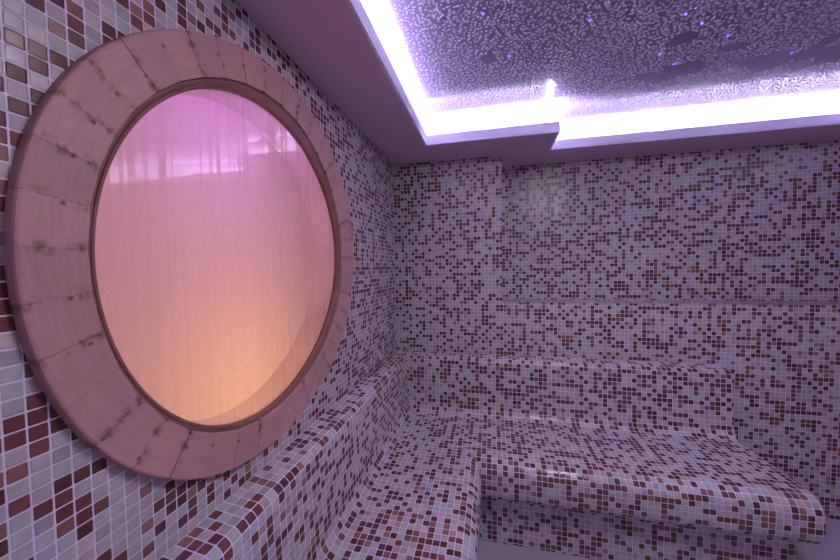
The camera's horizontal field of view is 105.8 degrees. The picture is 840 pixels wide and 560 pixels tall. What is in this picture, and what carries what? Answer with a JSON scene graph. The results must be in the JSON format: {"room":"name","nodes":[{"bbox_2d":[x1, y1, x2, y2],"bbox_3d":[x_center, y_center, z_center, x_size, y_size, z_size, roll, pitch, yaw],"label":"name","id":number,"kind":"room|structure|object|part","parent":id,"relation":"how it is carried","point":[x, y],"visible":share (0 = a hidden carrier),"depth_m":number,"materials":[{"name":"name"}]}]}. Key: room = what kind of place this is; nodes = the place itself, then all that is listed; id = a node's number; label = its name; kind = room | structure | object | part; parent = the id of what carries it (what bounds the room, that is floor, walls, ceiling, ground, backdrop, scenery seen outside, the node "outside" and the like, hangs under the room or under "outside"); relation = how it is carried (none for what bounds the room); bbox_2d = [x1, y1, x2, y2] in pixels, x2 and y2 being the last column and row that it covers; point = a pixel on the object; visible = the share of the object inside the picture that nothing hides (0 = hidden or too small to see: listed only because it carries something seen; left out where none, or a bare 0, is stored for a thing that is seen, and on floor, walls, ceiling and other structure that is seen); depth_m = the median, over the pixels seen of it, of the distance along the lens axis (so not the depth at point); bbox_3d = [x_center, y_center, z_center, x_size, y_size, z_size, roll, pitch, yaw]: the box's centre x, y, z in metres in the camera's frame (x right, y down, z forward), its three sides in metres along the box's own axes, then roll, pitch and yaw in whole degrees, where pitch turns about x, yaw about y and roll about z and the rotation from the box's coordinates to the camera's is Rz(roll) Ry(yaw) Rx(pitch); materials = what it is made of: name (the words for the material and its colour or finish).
{"room":"spa","nodes":[
{"label":"spa","id":0,"kind":"room"},
{"bbox_2d":[0,0,396,559],"bbox_3d":[-0.842,0.262,0.830,0.620,2.410,3.813,0,2,13],"label":"wall","id":1,"kind":"structure","parent":0,"point":[60,499],"depth_m":0.59,"materials":[{"name":"tile"}]},
{"bbox_2d":[3,29,353,479],"bbox_3d":[-0.752,-0.068,1.075,0.595,1.225,1.204,0,2,13],"label":"round window","id":2,"kind":"structure","parent":1,"relation":"in","point":[178,246],"depth_m":0.79,"materials":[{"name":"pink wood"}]},
{"bbox_3d":[-0.588,-0.069,1.032,0.001,0.944,0.910,0,2,13],"label":"diffuser panel","id":3,"kind":"part","parent":2,"relation":"part of","materials":[{"name":"pink glass"}]},
{"bbox_2d":[235,0,839,166],"bbox_3d":[1.128,-0.868,0.342,3.450,0.170,3.813,0,2,13],"label":"ceiling","id":4,"kind":"structure","parent":0,"point":[355,52],"depth_m":1.52,"materials":[{"name":"paint"}]},
{"bbox_2d":[386,0,839,119],"bbox_3d":[1.136,-0.952,0.343,2.777,0.003,3.150,0,2,13],"label":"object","id":5,"kind":"object","parent":4,"relation":"attached to","point":[745,16],"visible":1,"depth_m":1.35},
{"bbox_2d":[393,140,839,519],"bbox_3d":[1.533,0.259,2.118,3.450,2.250,0.263,0,2,13],"label":"wall","id":6,"kind":"structure","parent":0,"point":[728,258],"depth_m":2.14,"materials":[{"name":"tile"}]},
{"bbox_2d":[478,518,839,559],"bbox_3d":[1.132,1.460,0.303,3.450,0.001,3.550,0,2,13],"label":"floor","id":7,"kind":"structure","parent":0,"point":[829,549],"depth_m":1.65,"materials":[{"name":"tile"}]},
{"bbox_2d":[159,350,825,559],"bbox_3d":[0.452,1.025,0.437,2.063,0.874,3.543,0,2,13],"label":"bench","id":8,"kind":"object","parent":7,"relation":"on","point":[431,455],"visible":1,"depth_m":1.57,"materials":[{"name":"tile"}]},
{"bbox_3d":[-0.473,0.788,0.635,0.174,0.389,3.543,0,2,13],"label":"backrest","id":9,"kind":"part","parent":8,"relation":"part of","materials":[{"name":"tile"}]},
{"bbox_3d":[-0.242,1.094,0.596,0.637,0.226,3.543,0,2,13],"label":"seat","id":10,"kind":"part","parent":8,"relation":"part of","materials":[{"name":"tile"}]},
{"bbox_3d":[0.817,0.730,2.071,2.063,0.419,0.174,0,2,13],"label":"backrest","id":11,"kind":"part","parent":8,"relation":"part of","materials":[{"name":"tile"}]},
{"bbox_3d":[0.770,1.032,1.857,2.063,0.226,0.637,0,2,13],"label":"seat","id":12,"kind":"part","parent":8,"relation":"part of","materials":[{"name":"tile"}]}
]}

